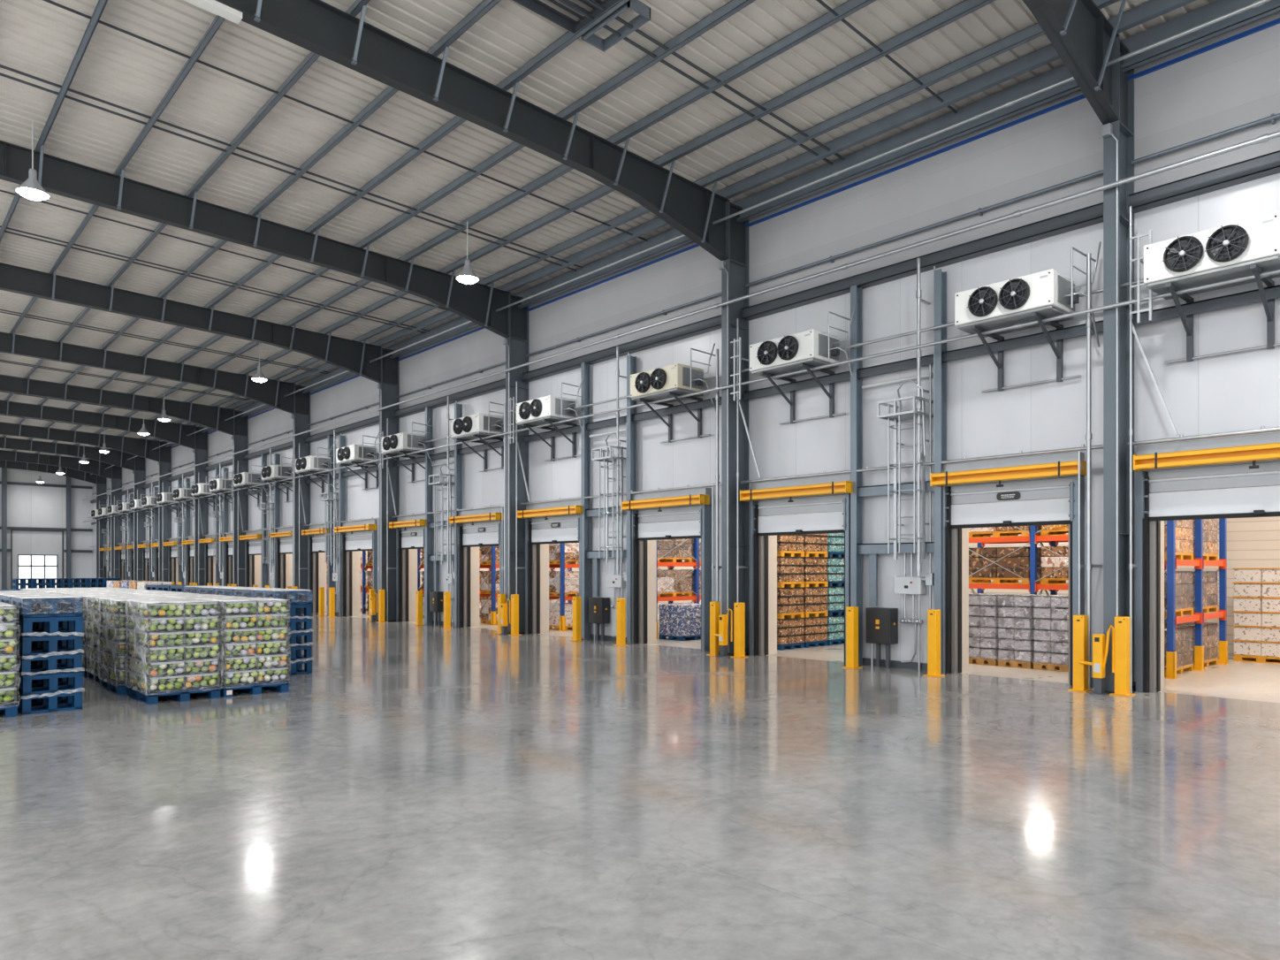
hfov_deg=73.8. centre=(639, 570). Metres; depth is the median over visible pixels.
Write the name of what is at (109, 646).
tray
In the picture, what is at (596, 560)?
wall post
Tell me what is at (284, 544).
door
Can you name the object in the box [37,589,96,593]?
pallet
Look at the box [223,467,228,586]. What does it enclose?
wall post
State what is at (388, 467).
rod
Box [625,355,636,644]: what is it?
wall post
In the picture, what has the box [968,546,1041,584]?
load
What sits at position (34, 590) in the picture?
pallet
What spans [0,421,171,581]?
frame
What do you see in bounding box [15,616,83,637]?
pallet
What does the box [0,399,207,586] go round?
frame
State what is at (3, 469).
wall post
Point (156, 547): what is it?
door
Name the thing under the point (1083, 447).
conduit
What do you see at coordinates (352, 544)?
door
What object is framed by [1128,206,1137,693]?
pipe
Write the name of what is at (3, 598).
pallet
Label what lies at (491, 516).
guard
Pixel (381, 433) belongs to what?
stand
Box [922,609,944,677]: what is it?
bollard
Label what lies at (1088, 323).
pipe
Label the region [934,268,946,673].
wall post
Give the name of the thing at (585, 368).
wall post
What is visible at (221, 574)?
control box
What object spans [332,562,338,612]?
control box
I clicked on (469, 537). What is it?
door
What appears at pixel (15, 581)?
pallet
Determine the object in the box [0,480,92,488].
beam
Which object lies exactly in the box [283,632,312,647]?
pallet
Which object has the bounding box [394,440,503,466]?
wall girt
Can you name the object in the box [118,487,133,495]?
wall girt
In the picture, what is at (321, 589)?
bollard
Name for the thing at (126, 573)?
wall post
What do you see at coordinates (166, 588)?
pallet
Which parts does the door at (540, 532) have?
maker plate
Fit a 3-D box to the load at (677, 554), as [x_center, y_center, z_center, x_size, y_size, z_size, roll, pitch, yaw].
[0.590,-0.560,21.932,1.326,0.720,0.896,0,0,-43]
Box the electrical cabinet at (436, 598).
[429,591,444,625]
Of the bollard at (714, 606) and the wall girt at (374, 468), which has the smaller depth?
the bollard at (714, 606)
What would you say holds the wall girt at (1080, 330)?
attached to the wall at (1236, 392)
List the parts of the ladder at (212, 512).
rail, rail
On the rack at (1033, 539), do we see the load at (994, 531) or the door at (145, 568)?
the load at (994, 531)
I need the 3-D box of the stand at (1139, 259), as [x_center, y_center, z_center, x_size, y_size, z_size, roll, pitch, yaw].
[6.954,-3.900,11.610,0.795,1.200,0.255,0,0,-43]
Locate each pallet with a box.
[0,590,38,592]
[0,591,47,594]
[0,593,61,664]
[0,601,20,717]
[11,594,84,699]
[12,578,33,584]
[12,584,33,589]
[12,653,82,676]
[13,669,83,694]
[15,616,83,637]
[15,634,83,655]
[17,684,82,714]
[20,587,70,590]
[28,588,81,591]
[30,640,60,647]
[30,658,60,664]
[32,621,60,629]
[33,578,52,584]
[33,583,52,588]
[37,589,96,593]
[50,590,114,594]
[51,583,70,587]
[52,578,70,583]
[60,592,130,595]
[70,578,87,583]
[70,583,87,587]
[70,586,117,588]
[71,593,139,678]
[81,587,135,590]
[84,594,167,684]
[87,578,105,583]
[87,583,104,587]
[91,588,148,591]
[97,596,182,694]
[105,578,121,583]
[107,590,166,592]
[121,591,185,594]
[124,598,222,704]
[135,592,198,594]
[145,584,179,590]
[152,594,223,597]
[157,585,198,591]
[168,595,246,599]
[169,586,184,592]
[183,585,216,593]
[198,586,236,594]
[200,597,290,697]
[214,586,258,596]
[234,587,279,597]
[253,588,313,663]
[277,617,311,632]
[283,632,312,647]
[284,604,312,618]
[284,646,312,661]
[288,659,312,675]
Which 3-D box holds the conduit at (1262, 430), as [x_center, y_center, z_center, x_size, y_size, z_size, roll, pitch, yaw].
[8.736,-1.786,9.924,0.056,0.088,5.550,0,0,-43]
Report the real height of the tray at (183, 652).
0.184 m
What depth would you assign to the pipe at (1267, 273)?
14.36 m
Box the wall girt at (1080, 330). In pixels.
[743,320,1103,400]
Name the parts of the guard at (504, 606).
loop rail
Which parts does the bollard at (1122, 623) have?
plate, post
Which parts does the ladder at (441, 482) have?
rail, rail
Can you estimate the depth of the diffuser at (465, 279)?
18.23 m
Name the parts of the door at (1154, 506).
lift handle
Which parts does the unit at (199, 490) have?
casing, panel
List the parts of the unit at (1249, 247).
casing, brace rail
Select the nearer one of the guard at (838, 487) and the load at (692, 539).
the guard at (838, 487)
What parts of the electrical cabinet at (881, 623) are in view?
cabinet door, leg, leg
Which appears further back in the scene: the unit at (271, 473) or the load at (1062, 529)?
the unit at (271, 473)
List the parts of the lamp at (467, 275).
lamp shade, cord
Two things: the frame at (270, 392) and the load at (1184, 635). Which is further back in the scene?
the frame at (270, 392)
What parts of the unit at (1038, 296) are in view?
casing, brace rail, panel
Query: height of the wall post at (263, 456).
6.780 m
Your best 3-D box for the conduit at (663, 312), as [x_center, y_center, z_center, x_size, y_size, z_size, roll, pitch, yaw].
[-0.500,-5.770,20.212,0.125,0.100,7.500,0,0,-43]
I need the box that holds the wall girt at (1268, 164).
[1128,150,1279,213]
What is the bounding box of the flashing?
[170,17,1279,448]
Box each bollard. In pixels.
[316,586,326,616]
[327,587,336,617]
[366,588,376,621]
[376,589,387,622]
[413,590,425,625]
[441,591,453,628]
[495,594,505,633]
[508,594,520,635]
[569,596,584,641]
[613,598,628,646]
[706,601,720,655]
[731,602,747,657]
[842,606,862,669]
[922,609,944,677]
[1067,615,1092,692]
[1109,616,1135,696]
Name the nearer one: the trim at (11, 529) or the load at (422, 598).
the load at (422, 598)
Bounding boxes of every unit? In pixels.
[91,504,110,524]
[98,502,110,521]
[106,499,129,527]
[117,497,133,518]
[129,492,153,524]
[141,490,158,514]
[156,484,182,519]
[173,481,194,517]
[191,474,221,513]
[209,471,232,510]
[233,462,268,507]
[261,457,292,502]
[295,443,336,496]
[336,432,379,490]
[380,418,434,482]
[450,401,503,472]
[516,378,583,461]
[630,342,716,442]
[749,306,855,424]
[954,241,1101,392]
[1143,211,1279,364]
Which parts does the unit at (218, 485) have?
casing, panel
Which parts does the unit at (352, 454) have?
casing, panel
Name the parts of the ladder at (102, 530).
rail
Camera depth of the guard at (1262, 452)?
11.11 m
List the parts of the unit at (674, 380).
casing, brace rail, panel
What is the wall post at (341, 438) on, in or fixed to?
on the floor
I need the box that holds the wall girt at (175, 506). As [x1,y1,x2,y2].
[167,502,194,510]
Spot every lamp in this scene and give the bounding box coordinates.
[15,121,50,200]
[36,472,44,483]
[55,466,64,474]
[78,454,88,463]
[99,443,109,453]
[137,411,149,435]
[157,390,170,421]
[251,342,267,382]
[455,220,479,284]
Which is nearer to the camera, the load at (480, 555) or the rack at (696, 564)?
the rack at (696, 564)
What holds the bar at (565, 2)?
attached to the roof purlin at (355, 8)
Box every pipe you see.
[77,0,1271,479]
[82,130,1279,500]
[83,268,1279,522]
[88,279,1143,518]
[99,500,99,578]
[107,495,108,571]
[114,495,114,578]
[127,489,129,571]
[137,489,137,580]
[151,482,154,571]
[162,482,167,581]
[182,473,185,571]
[198,472,204,585]
[216,504,221,531]
[219,463,223,571]
[237,460,244,586]
[266,495,273,525]
[269,448,274,572]
[298,443,307,588]
[328,483,336,518]
[333,429,338,572]
[377,519,378,619]
[386,418,396,621]
[431,460,454,466]
[440,463,451,506]
[446,396,454,573]
[501,507,502,594]
[502,403,505,594]
[515,381,525,594]
[589,428,625,438]
[605,433,622,487]
[616,346,626,574]
[621,422,626,604]
[711,487,715,601]
[715,348,721,601]
[736,318,749,602]
[861,372,933,388]
[896,379,925,456]
[915,257,930,576]
[921,364,934,609]
[1077,451,1085,615]
[1085,252,1102,689]
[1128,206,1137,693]
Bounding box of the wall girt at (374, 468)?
[305,465,379,483]
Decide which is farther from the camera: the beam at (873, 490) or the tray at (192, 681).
the beam at (873, 490)
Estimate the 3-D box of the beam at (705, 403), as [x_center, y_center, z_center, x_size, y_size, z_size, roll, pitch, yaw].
[-0.517,-3.520,20.197,0.180,0.160,7.500,0,0,-43]
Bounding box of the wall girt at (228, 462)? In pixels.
[203,458,232,471]
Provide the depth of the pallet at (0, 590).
12.76 m
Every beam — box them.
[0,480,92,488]
[0,526,92,531]
[64,549,92,552]
[116,0,1279,466]
[393,378,505,418]
[522,314,721,381]
[523,396,721,441]
[585,506,626,517]
[856,480,934,496]
[856,541,934,554]
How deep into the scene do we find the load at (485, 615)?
26.94 m
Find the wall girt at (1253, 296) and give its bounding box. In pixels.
[1132,284,1279,325]
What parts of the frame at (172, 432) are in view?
knee plate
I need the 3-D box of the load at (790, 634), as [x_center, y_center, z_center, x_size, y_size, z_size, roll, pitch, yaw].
[3.035,1.370,18.602,0.840,0.660,0.760,0,0,-43]
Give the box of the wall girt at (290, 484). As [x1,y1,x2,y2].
[243,482,292,495]
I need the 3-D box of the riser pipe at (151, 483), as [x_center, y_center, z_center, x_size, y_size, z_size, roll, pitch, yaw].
[-28.982,-2.550,50.917,0.393,5.300,0.090,0,0,-43]
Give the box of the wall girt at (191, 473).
[167,470,194,481]
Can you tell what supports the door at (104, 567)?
in the wall at (1236, 392)
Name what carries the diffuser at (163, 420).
attached to the lamp at (163, 417)
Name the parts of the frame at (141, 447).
knee plate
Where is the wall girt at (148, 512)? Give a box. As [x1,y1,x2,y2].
[142,509,158,514]
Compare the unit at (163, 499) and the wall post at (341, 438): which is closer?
the wall post at (341, 438)
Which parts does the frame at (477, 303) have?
knee plate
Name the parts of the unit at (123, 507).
casing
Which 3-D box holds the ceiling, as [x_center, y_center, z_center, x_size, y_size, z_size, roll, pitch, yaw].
[-21.400,-7.863,28.045,20.950,0.628,82.250,0,0,-43]
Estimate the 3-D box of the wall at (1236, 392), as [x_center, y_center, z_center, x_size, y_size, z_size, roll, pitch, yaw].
[-15.083,-2.935,36.351,0.300,9.270,77.899,0,0,-43]
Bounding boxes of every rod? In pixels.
[198,502,203,534]
[238,495,243,530]
[299,483,305,524]
[388,466,396,515]
[517,441,530,501]
[738,398,761,478]
[1132,323,1178,435]
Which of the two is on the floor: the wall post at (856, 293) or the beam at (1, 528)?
the wall post at (856, 293)
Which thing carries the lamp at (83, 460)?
hanging from the ceiling
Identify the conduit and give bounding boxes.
[131,471,134,580]
[167,535,194,539]
[169,460,194,470]
[191,449,195,582]
[202,531,232,535]
[205,449,232,458]
[230,435,234,584]
[242,525,292,532]
[245,429,292,445]
[290,414,294,586]
[303,517,379,525]
[307,402,379,426]
[376,383,381,589]
[391,504,503,518]
[396,361,505,397]
[502,338,509,599]
[520,481,721,504]
[525,292,721,357]
[718,260,728,610]
[740,444,1103,483]
[745,169,1103,287]
[933,266,935,456]
[1101,122,1118,617]
[1127,426,1279,446]
[1131,113,1279,164]
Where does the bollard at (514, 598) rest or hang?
on the floor
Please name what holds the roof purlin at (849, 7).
attached to the frame at (1080, 34)
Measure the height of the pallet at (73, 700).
0.222 m
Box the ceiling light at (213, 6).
[183,0,242,23]
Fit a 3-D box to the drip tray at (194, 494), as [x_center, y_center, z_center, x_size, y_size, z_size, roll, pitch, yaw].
[-21.569,-3.715,42.281,0.800,0.050,1.400,0,0,-43]
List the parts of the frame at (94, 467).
knee plate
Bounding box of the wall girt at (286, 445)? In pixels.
[243,441,292,460]
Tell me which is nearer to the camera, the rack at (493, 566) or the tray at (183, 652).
the tray at (183, 652)
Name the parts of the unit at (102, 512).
casing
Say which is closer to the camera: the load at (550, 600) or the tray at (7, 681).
the tray at (7, 681)
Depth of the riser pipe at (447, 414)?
25.45 m
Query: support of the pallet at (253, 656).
on the floor
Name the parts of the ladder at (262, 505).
rail, rail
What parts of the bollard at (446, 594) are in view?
post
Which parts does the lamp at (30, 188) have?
lamp shade, cord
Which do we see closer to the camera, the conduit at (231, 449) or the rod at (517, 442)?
the rod at (517, 442)
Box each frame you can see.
[0,140,528,634]
[0,262,399,621]
[0,331,310,613]
[0,374,248,586]
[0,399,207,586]
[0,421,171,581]
[0,436,145,580]
[0,449,121,578]
[0,459,106,578]
[215,0,749,655]
[1022,0,1135,693]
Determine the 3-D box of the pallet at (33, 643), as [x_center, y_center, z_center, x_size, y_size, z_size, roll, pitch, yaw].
[-8.094,0.905,11.374,0.600,0.222,0.980,0,0,-43]
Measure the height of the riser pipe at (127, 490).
5.300 m
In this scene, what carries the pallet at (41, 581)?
on the pallet at (48, 585)
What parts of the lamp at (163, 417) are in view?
lamp shade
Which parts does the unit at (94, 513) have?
casing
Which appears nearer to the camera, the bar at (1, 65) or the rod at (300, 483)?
the bar at (1, 65)
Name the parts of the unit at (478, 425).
casing, brace rail, panel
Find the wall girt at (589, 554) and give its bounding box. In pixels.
[585,549,626,558]
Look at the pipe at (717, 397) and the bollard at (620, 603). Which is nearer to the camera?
the pipe at (717, 397)
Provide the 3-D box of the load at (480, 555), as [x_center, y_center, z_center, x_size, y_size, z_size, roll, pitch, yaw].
[-5.827,-0.538,31.179,1.284,0.736,0.854,0,0,-43]
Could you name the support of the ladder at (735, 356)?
attached to the wall at (1236, 392)
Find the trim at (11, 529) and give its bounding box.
[10,529,63,589]
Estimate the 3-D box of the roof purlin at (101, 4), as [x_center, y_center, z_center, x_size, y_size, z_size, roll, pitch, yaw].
[-22.190,-7.767,27.759,0.150,0.200,80.900,0,0,-43]
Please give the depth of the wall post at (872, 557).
15.09 m
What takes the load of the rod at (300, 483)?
attached to the pipe at (299, 444)
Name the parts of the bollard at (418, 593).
post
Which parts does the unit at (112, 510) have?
casing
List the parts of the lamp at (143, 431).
lamp shade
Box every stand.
[230,470,233,497]
[291,454,295,485]
[379,431,383,468]
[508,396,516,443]
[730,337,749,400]
[1130,228,1151,323]
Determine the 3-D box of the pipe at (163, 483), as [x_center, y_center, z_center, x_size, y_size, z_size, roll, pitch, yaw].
[-27.006,-1.650,48.686,0.499,6.700,0.050,0,0,-43]
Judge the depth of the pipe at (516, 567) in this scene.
22.61 m
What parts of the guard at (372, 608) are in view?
loop rail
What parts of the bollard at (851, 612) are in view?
post, plate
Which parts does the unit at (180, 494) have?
casing, panel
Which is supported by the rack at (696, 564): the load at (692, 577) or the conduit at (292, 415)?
the load at (692, 577)
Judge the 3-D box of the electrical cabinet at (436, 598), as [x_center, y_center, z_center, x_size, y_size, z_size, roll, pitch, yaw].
[-6.254,1.180,26.302,0.280,1.040,0.486,0,0,-43]
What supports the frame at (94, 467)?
on the floor
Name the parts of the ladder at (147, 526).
rail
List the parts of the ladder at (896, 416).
rail, rail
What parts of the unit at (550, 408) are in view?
casing, brace rail, panel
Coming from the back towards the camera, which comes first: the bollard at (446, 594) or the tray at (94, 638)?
the bollard at (446, 594)
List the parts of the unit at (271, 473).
casing, panel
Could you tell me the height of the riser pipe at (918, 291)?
5.300 m
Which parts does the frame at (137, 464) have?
knee plate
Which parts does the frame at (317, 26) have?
plate, knee plate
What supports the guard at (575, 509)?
attached to the wall post at (585, 368)
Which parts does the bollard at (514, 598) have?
post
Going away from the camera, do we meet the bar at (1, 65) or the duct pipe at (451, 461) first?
the bar at (1, 65)
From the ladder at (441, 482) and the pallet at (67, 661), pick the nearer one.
the pallet at (67, 661)
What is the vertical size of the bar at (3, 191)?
0.483 m
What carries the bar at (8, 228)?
attached to the roof purlin at (355, 8)
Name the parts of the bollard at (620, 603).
post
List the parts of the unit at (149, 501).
casing, panel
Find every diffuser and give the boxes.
[16,187,48,200]
[158,419,169,421]
[251,378,266,382]
[457,275,478,284]
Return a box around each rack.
[362,550,421,613]
[417,547,491,605]
[479,532,571,624]
[548,542,579,631]
[656,538,700,639]
[968,499,1068,594]
[1164,487,1229,678]
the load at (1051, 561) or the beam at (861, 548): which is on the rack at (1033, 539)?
the load at (1051, 561)
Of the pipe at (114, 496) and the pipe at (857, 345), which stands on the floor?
the pipe at (114, 496)
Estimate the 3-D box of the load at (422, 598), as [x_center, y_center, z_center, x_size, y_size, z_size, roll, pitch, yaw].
[-6.930,1.327,30.163,1.282,0.746,0.851,0,0,-43]
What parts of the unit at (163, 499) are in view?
casing, panel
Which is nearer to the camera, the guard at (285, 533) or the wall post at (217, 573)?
the guard at (285, 533)
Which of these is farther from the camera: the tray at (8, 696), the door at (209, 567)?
the door at (209, 567)
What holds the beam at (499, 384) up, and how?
attached to the wall at (1236, 392)
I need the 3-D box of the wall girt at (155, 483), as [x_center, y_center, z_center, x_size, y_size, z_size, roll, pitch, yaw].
[-29.034,-5.180,51.100,0.220,0.200,5.700,0,0,-43]
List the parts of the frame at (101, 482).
knee plate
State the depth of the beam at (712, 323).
19.71 m
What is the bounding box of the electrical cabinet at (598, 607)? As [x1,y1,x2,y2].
[588,597,609,640]
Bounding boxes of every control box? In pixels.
[220,563,223,586]
[269,565,274,587]
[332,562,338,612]
[442,560,454,626]
[607,557,625,637]
[894,553,925,670]
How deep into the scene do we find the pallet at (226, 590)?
15.58 m
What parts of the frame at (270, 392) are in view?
knee plate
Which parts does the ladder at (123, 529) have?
rail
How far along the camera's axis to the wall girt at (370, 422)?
31.18 m
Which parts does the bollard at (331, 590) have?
post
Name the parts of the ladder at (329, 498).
rail, rail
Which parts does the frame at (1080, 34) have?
plate, knee plate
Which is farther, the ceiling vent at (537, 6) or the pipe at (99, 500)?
the pipe at (99, 500)
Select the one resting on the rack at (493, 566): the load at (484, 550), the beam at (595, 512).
the load at (484, 550)
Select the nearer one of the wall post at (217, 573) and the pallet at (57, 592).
the pallet at (57, 592)
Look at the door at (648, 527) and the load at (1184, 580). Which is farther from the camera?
the door at (648, 527)
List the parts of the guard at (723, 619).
loop rail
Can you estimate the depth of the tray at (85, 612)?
13.50 m
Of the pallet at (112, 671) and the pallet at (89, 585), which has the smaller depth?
the pallet at (112, 671)
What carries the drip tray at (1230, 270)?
on the unit at (1249, 247)
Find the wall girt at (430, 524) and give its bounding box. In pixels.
[428,520,454,528]
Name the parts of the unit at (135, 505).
casing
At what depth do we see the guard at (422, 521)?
27.21 m
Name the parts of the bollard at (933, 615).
post, plate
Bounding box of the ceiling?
[0,0,1217,458]
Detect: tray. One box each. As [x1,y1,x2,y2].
[0,606,16,623]
[0,622,15,639]
[0,639,16,655]
[0,655,16,671]
[0,670,16,688]
[0,687,16,704]
[82,655,87,668]
[83,608,87,620]
[87,596,98,610]
[87,609,105,623]
[87,620,104,636]
[87,644,104,660]
[87,656,99,673]
[88,632,99,647]
[99,624,127,642]
[99,637,131,655]
[99,662,127,683]
[100,599,126,614]
[100,611,134,628]
[100,650,131,670]
[127,601,219,617]
[127,615,219,632]
[127,628,219,647]
[127,642,219,662]
[127,670,219,693]
[128,656,220,678]
[174,497,190,500]
[192,493,215,496]
[210,488,231,493]
[211,667,288,685]
[213,626,288,643]
[215,600,288,615]
[215,640,288,657]
[215,654,288,671]
[219,613,288,629]
[234,483,264,487]
[262,477,292,481]
[296,469,330,474]
[337,459,376,465]
[381,448,425,456]
[451,431,502,441]
[517,416,575,426]
[631,388,703,404]
[751,358,838,380]
[957,304,1073,337]
[1146,254,1279,300]
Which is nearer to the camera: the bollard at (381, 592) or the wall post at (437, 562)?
the wall post at (437, 562)
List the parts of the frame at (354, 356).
knee plate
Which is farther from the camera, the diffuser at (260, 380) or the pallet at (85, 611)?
the diffuser at (260, 380)
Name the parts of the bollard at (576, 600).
post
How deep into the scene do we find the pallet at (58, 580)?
35.22 m
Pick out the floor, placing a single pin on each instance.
(427, 792)
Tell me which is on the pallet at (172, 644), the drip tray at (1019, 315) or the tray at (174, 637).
the tray at (174, 637)
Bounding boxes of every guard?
[114,546,124,549]
[126,545,133,548]
[137,543,148,548]
[150,542,158,547]
[163,540,178,546]
[181,539,194,544]
[198,538,215,543]
[219,536,232,541]
[239,533,261,540]
[269,530,292,537]
[301,527,327,536]
[334,524,376,533]
[368,592,377,622]
[388,518,426,530]
[449,512,503,525]
[498,598,510,634]
[517,504,582,519]
[621,494,709,511]
[713,608,732,656]
[739,480,852,502]
[929,459,1086,487]
[1079,624,1114,694]
[1133,442,1279,471]
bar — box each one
[0,64,583,268]
[0,72,576,271]
[0,190,449,311]
[0,225,429,331]
[0,309,330,373]
[0,311,327,373]
[0,359,250,399]
[0,360,258,402]
[0,390,150,412]
[0,414,116,429]
[3,289,251,341]
[4,230,426,333]
[42,0,647,241]
[558,0,832,165]
[585,0,845,159]
[815,0,957,113]
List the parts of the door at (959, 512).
lift handle, maker plate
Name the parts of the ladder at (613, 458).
rail, rail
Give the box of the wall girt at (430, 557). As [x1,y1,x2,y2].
[428,554,454,561]
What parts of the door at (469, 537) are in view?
maker plate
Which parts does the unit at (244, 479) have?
casing, panel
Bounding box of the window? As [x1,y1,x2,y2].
[17,554,58,582]
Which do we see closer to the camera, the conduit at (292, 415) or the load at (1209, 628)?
the load at (1209, 628)
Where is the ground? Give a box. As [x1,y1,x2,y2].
[18,579,56,588]
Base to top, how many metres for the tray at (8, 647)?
0.184 m
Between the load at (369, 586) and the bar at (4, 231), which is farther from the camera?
the load at (369, 586)
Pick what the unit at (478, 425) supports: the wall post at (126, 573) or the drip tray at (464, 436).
the drip tray at (464, 436)
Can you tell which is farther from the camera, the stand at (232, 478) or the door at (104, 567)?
the door at (104, 567)
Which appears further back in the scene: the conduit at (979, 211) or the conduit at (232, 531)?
the conduit at (232, 531)
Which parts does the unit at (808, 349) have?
casing, brace rail, panel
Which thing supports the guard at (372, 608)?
on the floor
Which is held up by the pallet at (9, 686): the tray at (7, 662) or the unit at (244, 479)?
the tray at (7, 662)
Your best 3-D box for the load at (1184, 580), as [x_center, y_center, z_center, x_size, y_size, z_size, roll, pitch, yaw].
[8.595,0.380,14.282,1.326,0.740,0.896,0,0,-43]
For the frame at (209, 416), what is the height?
9.502 m
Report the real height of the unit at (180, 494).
1.855 m
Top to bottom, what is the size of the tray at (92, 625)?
0.184 m
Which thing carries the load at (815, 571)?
on the load at (815, 599)
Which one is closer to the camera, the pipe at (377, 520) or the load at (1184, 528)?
the load at (1184, 528)
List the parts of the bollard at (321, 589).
post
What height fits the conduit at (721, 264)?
6.950 m
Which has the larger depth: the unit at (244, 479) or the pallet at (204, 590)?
the unit at (244, 479)
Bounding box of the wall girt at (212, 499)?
[204,495,231,502]
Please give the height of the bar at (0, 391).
0.483 m
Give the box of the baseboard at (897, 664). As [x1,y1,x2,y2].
[335,612,1135,688]
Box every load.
[106,580,114,587]
[113,580,134,587]
[121,580,149,588]
[128,581,137,589]
[137,581,171,589]
[360,550,367,565]
[360,571,369,587]
[360,592,368,610]
[366,571,373,589]
[367,550,373,565]
[419,548,423,565]
[419,571,422,588]
[421,548,424,565]
[421,571,424,591]
[422,597,424,618]
[479,546,487,563]
[479,571,481,590]
[479,596,497,617]
[480,545,499,564]
[480,571,499,594]
[480,599,497,624]
[548,542,579,563]
[548,571,579,596]
[548,599,565,602]
[548,601,572,630]
[657,538,692,562]
[657,569,692,596]
[658,602,700,640]
[684,538,700,562]
[684,569,700,595]
[777,534,805,556]
[777,556,805,587]
[777,586,805,618]
[777,617,805,650]
[784,533,828,556]
[784,556,828,586]
[784,586,828,617]
[794,616,828,647]
[818,533,844,557]
[818,557,844,586]
[818,586,844,616]
[818,614,844,645]
[968,500,1041,538]
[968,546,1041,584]
[968,593,1007,665]
[997,594,1043,669]
[1032,594,1068,671]
[1040,497,1068,535]
[1040,545,1068,584]
[1164,518,1218,561]
[1164,519,1193,560]
[1164,571,1193,617]
[1164,620,1218,669]
[1164,625,1193,677]
[1178,571,1218,613]
[1232,568,1279,663]
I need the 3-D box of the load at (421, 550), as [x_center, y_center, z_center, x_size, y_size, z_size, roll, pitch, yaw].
[-8.776,-0.538,34.379,1.280,0.736,0.855,0,0,-43]
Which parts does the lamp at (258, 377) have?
lamp shade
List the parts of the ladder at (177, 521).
rail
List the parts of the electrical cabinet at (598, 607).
cabinet door, leg, leg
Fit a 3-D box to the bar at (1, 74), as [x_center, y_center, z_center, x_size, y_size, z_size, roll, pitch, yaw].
[-7.136,-7.625,15.928,15.101,0.483,0.035,0,0,-43]
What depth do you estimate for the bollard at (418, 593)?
26.16 m
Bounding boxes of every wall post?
[1,467,7,589]
[66,476,70,578]
[106,497,110,578]
[125,493,129,580]
[129,493,133,580]
[149,486,153,581]
[154,487,158,581]
[177,478,182,585]
[185,478,190,585]
[215,466,220,586]
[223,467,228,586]
[261,454,266,587]
[274,453,280,587]
[327,434,334,615]
[338,434,345,616]
[425,407,433,624]
[434,560,439,590]
[453,403,462,627]
[580,362,590,639]
[593,557,600,596]
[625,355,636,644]
[850,284,862,665]
[868,553,877,606]
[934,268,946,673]
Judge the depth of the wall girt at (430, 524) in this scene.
26.21 m
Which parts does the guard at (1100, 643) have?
arm, label plate, loop rail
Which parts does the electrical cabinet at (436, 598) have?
cabinet door, leg, leg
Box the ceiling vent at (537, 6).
[512,0,650,52]
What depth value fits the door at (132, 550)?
55.08 m
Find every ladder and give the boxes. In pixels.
[101,528,110,567]
[120,525,129,567]
[144,521,154,567]
[174,517,185,566]
[210,510,223,566]
[259,502,274,565]
[320,492,338,565]
[428,473,454,563]
[591,445,625,562]
[876,396,933,559]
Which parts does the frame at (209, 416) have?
knee plate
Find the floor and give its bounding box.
[0,606,1279,959]
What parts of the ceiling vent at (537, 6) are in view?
tray frame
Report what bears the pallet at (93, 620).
on the floor
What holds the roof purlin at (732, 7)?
on the frame at (209, 416)
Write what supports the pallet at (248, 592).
on the pallet
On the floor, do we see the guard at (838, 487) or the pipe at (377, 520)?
the pipe at (377, 520)
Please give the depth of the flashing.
14.54 m
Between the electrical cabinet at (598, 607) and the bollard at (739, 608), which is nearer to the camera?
the bollard at (739, 608)
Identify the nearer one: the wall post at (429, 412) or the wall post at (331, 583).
the wall post at (429, 412)
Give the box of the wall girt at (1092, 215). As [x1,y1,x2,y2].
[742,202,1103,320]
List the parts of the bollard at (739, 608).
post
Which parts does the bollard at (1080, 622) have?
plate, post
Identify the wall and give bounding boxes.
[0,467,93,589]
[93,11,1279,681]
[326,485,1279,654]
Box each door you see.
[103,545,106,578]
[118,543,129,580]
[130,542,133,580]
[142,541,149,580]
[155,540,158,581]
[167,539,177,584]
[186,537,194,585]
[204,534,220,586]
[224,533,232,586]
[244,530,267,587]
[275,527,292,588]
[307,524,327,615]
[341,519,379,619]
[396,514,425,624]
[457,507,503,627]
[525,499,580,633]
[631,487,711,650]
[749,473,850,664]
[941,451,1084,685]
[1135,432,1279,692]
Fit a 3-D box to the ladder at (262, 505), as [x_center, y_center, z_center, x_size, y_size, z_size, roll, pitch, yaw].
[-15.903,-1.530,36.547,0.640,2.700,0.700,0,0,-43]
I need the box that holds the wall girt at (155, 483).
[141,480,158,488]
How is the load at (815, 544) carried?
on the load at (815, 571)
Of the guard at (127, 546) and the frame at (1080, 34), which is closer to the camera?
the frame at (1080, 34)
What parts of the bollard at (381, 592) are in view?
post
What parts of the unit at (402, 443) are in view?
casing, panel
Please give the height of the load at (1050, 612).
1.270 m
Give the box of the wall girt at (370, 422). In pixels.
[304,415,379,442]
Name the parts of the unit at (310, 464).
casing, panel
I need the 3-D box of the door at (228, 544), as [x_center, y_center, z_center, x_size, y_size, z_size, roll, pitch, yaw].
[-19.168,-0.020,40.709,0.680,3.440,1.894,0,0,-43]
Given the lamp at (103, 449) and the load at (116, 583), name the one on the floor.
the load at (116, 583)
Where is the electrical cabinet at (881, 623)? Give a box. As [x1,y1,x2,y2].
[865,607,898,668]

